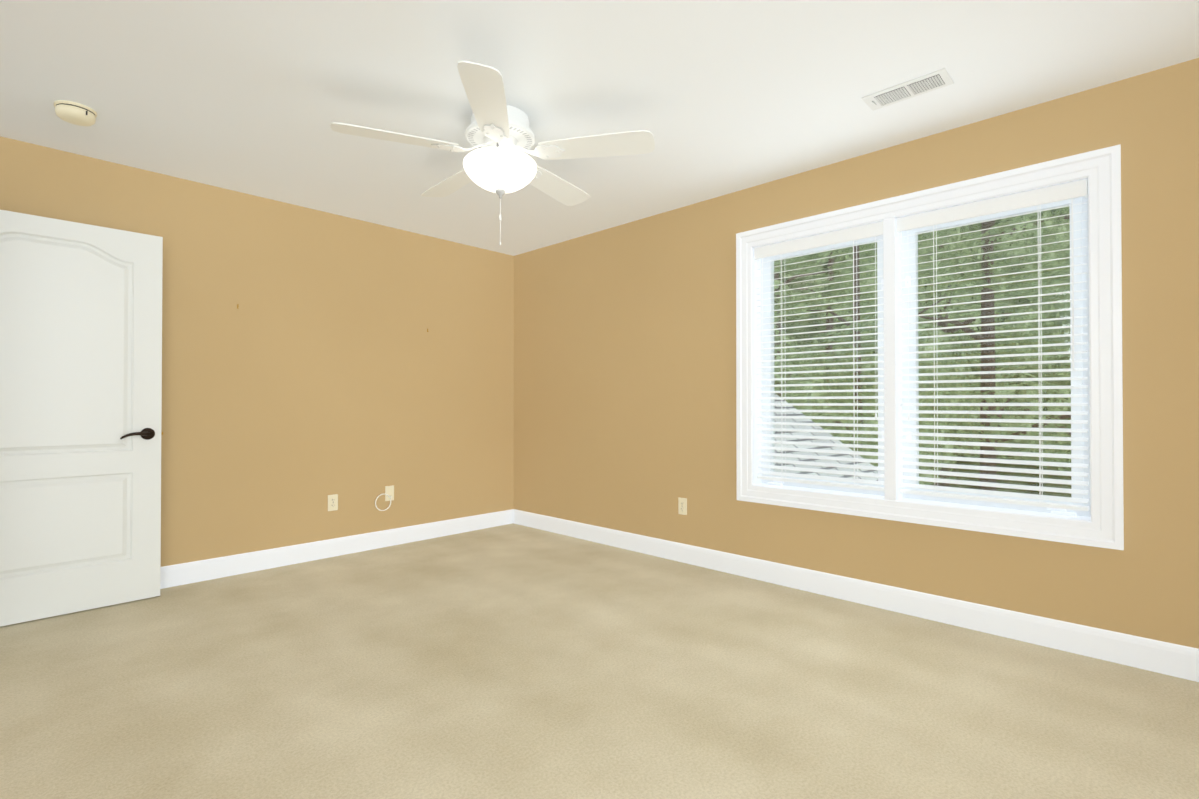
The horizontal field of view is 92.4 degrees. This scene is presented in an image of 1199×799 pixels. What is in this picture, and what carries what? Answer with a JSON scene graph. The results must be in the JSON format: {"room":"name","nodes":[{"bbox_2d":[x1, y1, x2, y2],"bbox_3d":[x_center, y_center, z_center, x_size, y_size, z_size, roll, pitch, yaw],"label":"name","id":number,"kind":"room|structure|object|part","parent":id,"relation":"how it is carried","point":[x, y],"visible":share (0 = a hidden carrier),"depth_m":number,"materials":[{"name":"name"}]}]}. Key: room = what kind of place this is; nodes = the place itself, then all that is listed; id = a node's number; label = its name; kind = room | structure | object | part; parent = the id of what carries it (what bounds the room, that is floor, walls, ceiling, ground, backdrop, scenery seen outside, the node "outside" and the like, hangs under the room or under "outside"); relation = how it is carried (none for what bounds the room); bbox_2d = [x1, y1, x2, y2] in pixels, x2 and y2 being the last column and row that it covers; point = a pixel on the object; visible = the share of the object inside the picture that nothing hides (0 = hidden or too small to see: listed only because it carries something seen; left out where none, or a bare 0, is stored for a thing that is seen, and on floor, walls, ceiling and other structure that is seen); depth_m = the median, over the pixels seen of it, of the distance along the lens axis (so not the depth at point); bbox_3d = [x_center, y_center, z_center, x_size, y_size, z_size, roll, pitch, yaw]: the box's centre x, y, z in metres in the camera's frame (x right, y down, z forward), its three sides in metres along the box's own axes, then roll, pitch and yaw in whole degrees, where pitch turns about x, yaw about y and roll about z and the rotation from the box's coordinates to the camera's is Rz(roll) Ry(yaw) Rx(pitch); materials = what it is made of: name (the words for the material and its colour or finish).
{"room":"empty bedroom","nodes":[
{"label":"empty bedroom","id":0,"kind":"room"},
{"bbox_2d":[0,136,513,566],"bbox_3d":[-2.086,-0.106,4.062,0.160,2.460,3.895,0,-1,44],"label":"wall","id":1,"kind":"structure","parent":0,"point":[310,374],"depth_m":3.98,"materials":[{"name":"beige paint"}]},
{"bbox_2d":[328,494,337,510],"bbox_3d":[-1.909,0.739,4.117,0.009,0.115,0.070,0,-1,44],"label":"electrical outlet","id":2,"kind":"object","parent":1,"relation":"attached to","point":[332,502],"visible":1,"depth_m":4.12,"materials":[{"name":"beige plastic"}]},
{"bbox_2d":[160,509,513,588],"bbox_3d":[-2.023,1.060,3.992,0.014,0.127,3.575,0,-1,44],"label":"baseboard","id":3,"kind":"structure","parent":1,"relation":"attached to","point":[198,571],"depth_m":4.03,"materials":[{"name":"white wood"}]},
{"bbox_2d":[375,485,393,510],"bbox_3d":[-1.636,0.756,4.382,0.036,0.184,0.159,0,-1,44],"label":"outlet","id":4,"kind":"object","parent":1,"relation":"attached to","point":[389,493],"visible":0.98,"depth_m":4.41,"materials":[{"name":"beige plastic"}]},
{"bbox_2d":[0,523,1198,798],"bbox_3d":[-0.344,1.169,2.379,4.990,0.120,3.895,0,-1,44],"label":"floor","id":5,"kind":"structure","parent":0,"point":[512,661],"depth_m":2.16,"materials":[{"name":"carpet"}]},
{"bbox_2d":[0,0,1198,255],"bbox_3d":[-0.344,-1.411,2.401,4.990,0.120,3.895,0,-1,44],"label":"ceiling","id":6,"kind":"structure","parent":0,"point":[716,98],"depth_m":2.45,"materials":[{"name":"white paint"}]},
{"bbox_2d":[54,100,96,125],"bbox_3d":[-2.426,-1.318,2.663,0.150,0.061,0.150,0,-1,44],"label":"smoke detector","id":7,"kind":"object","parent":6,"relation":"attached to","point":[75,113],"visible":1,"depth_m":2.63,"materials":[{"name":"beige plastic"}]},
{"bbox_2d":[330,61,654,244],"bbox_3d":[-0.494,-1.040,2.781,1.377,0.614,1.412,0,-1,44],"label":"fan","id":8,"kind":"object","parent":6,"relation":"hanging from","point":[499,135],"visible":1,"depth_m":2.63,"materials":[{"name":"white wood"}]},
{"bbox_3d":[-0.472,-0.846,2.738,0.012,0.224,0.012,0,-1,44],"label":"pull chain","id":9,"kind":"part","parent":8,"relation":"part of","materials":[{"name":"white metal"}]},
{"bbox_3d":[-0.472,-1.068,2.740,0.346,0.148,0.346,0,-1,44],"label":"lamp shade","id":10,"kind":"part","parent":8,"relation":"part of","materials":[{"name":"white glass"}]},
{"bbox_2d":[861,68,953,110],"bbox_3d":[1.339,-1.343,2.507,0.330,0.013,0.150,0,-1,44],"label":"ceiling vent","id":11,"kind":"object","parent":6,"relation":"in","point":[926,83],"visible":1,"depth_m":2.49,"materials":[{"name":"white metal"}]},
{"bbox_2d":[514,58,1198,648],"bbox_3d":[0.950,-0.109,3.737,4.670,2.460,0.160,0,-1,44],"label":"wall","id":12,"kind":"structure","parent":0,"point":[624,376],"depth_m":3.22,"materials":[{"name":"beige paint"}]},
{"bbox_2d":[678,497,686,514],"bbox_3d":[0.574,0.738,3.974,0.070,0.115,0.009,0,-1,44],"label":"electrical outlet","id":13,"kind":"object","parent":12,"relation":"attached to","point":[682,506],"visible":1,"depth_m":3.97,"materials":[{"name":"beige plastic"}]},
{"bbox_2d":[513,509,1198,681],"bbox_3d":[0.894,1.057,3.659,4.656,0.127,0.014,0,-1,44],"label":"baseboard","id":14,"kind":"structure","parent":12,"relation":"attached to","point":[1170,659],"depth_m":2.93,"materials":[{"name":"white wood"}]},
{"bbox_2d":[736,144,1123,549],"bbox_3d":[1.597,-0.214,3.105,1.820,1.700,0.197,0,-1,44],"label":"window","id":15,"kind":"structure","parent":12,"relation":"in","point":[891,322],"depth_m":2.91,"materials":[{"name":"white"}]},
{"bbox_2d":[754,221,883,490],"bbox_3d":[1.275,-0.229,3.370,0.774,1.454,0.072,0,-1,44],"label":"window blind","id":16,"kind":"object","parent":15,"relation":"attached to","point":[853,234],"visible":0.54,"depth_m":3.34,"materials":[{"name":"white plastic"}]},
{"bbox_2d":[767,276,1076,516],"bbox_3d":[1.608,-0.064,3.115,1.500,1.190,0.035,0,-1,44],"label":"window hardware","id":17,"kind":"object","parent":15,"relation":"attached to","point":[1061,511],"depth_m":3.06,"materials":[{"name":"white"}]},
{"bbox_2d":[896,179,1089,510],"bbox_3d":[1.874,-0.234,2.795,0.774,1.454,0.072,0,-1,44],"label":"window blind","id":18,"kind":"object","parent":15,"relation":"attached to","point":[1060,192],"visible":0.94,"depth_m":2.75,"materials":[{"name":"white plastic"}]},
{"bbox_3d":[-1.637,-0.132,1.042,4.670,2.460,0.160,0,-1,44],"label":"wall","id":19,"kind":"structure","parent":0,"visible":0},
{"bbox_2d":[0,210,162,626],"bbox_3d":[-2.811,0.090,2.940,0.144,2.032,0.914,0,-1,44],"label":"door","id":20,"kind":"structure","parent":19,"relation":"in","point":[80,397],"depth_m":3.00,"materials":[{"name":"white wood"}]},
{"bbox_3d":[-2.569,0.191,3.191,0.144,0.066,0.158,0,-1,44],"label":"handle","id":21,"kind":"part","parent":20,"relation":"part of","materials":[{"name":"brown metal"}]},
{"label":"outside","id":22,"kind":"structure","parent":0,"visible":0},
{"bbox_2d":[779,208,1070,496],"bbox_3d":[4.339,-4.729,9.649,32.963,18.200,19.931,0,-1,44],"label":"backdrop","id":23,"kind":"structure","parent":22,"point":[973,227],"depth_m":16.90,"materials":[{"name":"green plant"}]},
{"bbox_3d":[6.603,4.485,11.197,38.000,0.200,18.490,0,-1,44],"label":"ground","id":24,"kind":"structure","parent":22,"visible":0},
{"bbox_2d":[774,324,789,345],"bbox_3d":[1.899,-0.640,13.575,4.859,10.114,4.626,0,-1,44],"label":"tree","id":25,"kind":"object","parent":24,"relation":"on","point":[777,333],"depth_m":13.48,"materials":[{"name":"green plant"}]},
{"bbox_2d":[774,280,795,324],"bbox_3d":[2.054,-1.460,11.927,4.451,11.707,3.896,0,-1,44],"label":"tree","id":26,"kind":"object","parent":24,"relation":"on","point":[784,298],"depth_m":10.35,"materials":[{"name":"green plant"}]},
{"bbox_2d":[774,251,830,429],"bbox_3d":[3.041,-1.107,10.617,4.950,10.989,4.016,0,-1,44],"label":"tree","id":27,"kind":"object","parent":24,"relation":"on","point":[785,262],"depth_m":10.91,"materials":[{"name":"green plant"}]},
{"bbox_2d":[774,261,846,442],"bbox_3d":[4.044,-0.901,13.812,5.013,10.625,3.981,0,-1,44],"label":"tree","id":28,"kind":"object","parent":24,"relation":"on","point":[778,344],"depth_m":13.82,"materials":[{"name":"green plant"}]},
{"bbox_2d":[779,252,868,409],"bbox_3d":[6.250,-1.865,15.792,4.054,12.599,3.416,0,-1,44],"label":"tree","id":29,"kind":"object","parent":24,"relation":"on","point":[829,327],"depth_m":15.82,"materials":[{"name":"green plant"}]},
{"bbox_2d":[774,245,966,466],"bbox_3d":[3.866,-2.000,9.602,4.348,12.753,3.704,0,-1,44],"label":"tree","id":30,"kind":"object","parent":24,"relation":"on","point":[872,337],"depth_m":8.95,"materials":[{"name":"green plant"}]},
{"bbox_2d":[799,227,975,473],"bbox_3d":[5.690,-1.900,11.621,3.968,12.595,4.293,0,-1,44],"label":"tree","id":31,"kind":"object","parent":24,"relation":"on","point":[865,282],"depth_m":11.63,"materials":[{"name":"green plant"}]},
{"bbox_2d":[831,232,1055,486],"bbox_3d":[7.520,-0.705,12.727,3.996,10.222,4.052,0,-1,44],"label":"tree","id":32,"kind":"object","parent":24,"relation":"on","point":[956,292],"depth_m":12.19,"materials":[{"name":"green plant"}]},
{"bbox_2d":[823,215,1070,490],"bbox_3d":[6.496,-1.829,9.527,4.806,12.433,4.086,0,-1,44],"label":"tree","id":33,"kind":"object","parent":24,"relation":"on","point":[986,257],"depth_m":9.70,"materials":[{"name":"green plant"}]},
{"bbox_2d":[936,207,1070,467],"bbox_3d":[8.324,-2.042,9.321,4.909,12.830,4.192,0,-1,44],"label":"tree","id":34,"kind":"object","parent":24,"relation":"on","point":[1062,288],"depth_m":9.79,"materials":[{"name":"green plant"}]},
{"bbox_2d":[973,207,1070,470],"bbox_3d":[9.696,-1.802,11.364,4.077,12.395,4.011,0,-1,44],"label":"tree","id":35,"kind":"object","parent":24,"relation":"on","point":[1009,351],"depth_m":12.23,"materials":[{"name":"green plant"}]},
{"bbox_3d":[0.315,1.893,6.401,6.360,4.902,2.790,0,-1,44],"label":"wall","id":36,"kind":"structure","parent":0,"visible":0},
{"bbox_2d":[774,393,877,480],"bbox_3d":[0.377,0.422,6.479,6.600,2.359,2.970,0,-1,44],"label":"roof","id":37,"kind":"structure","parent":36,"relation":"on","point":[815,447],"depth_m":5.80,"materials":[{"name":"grey"}]}
]}

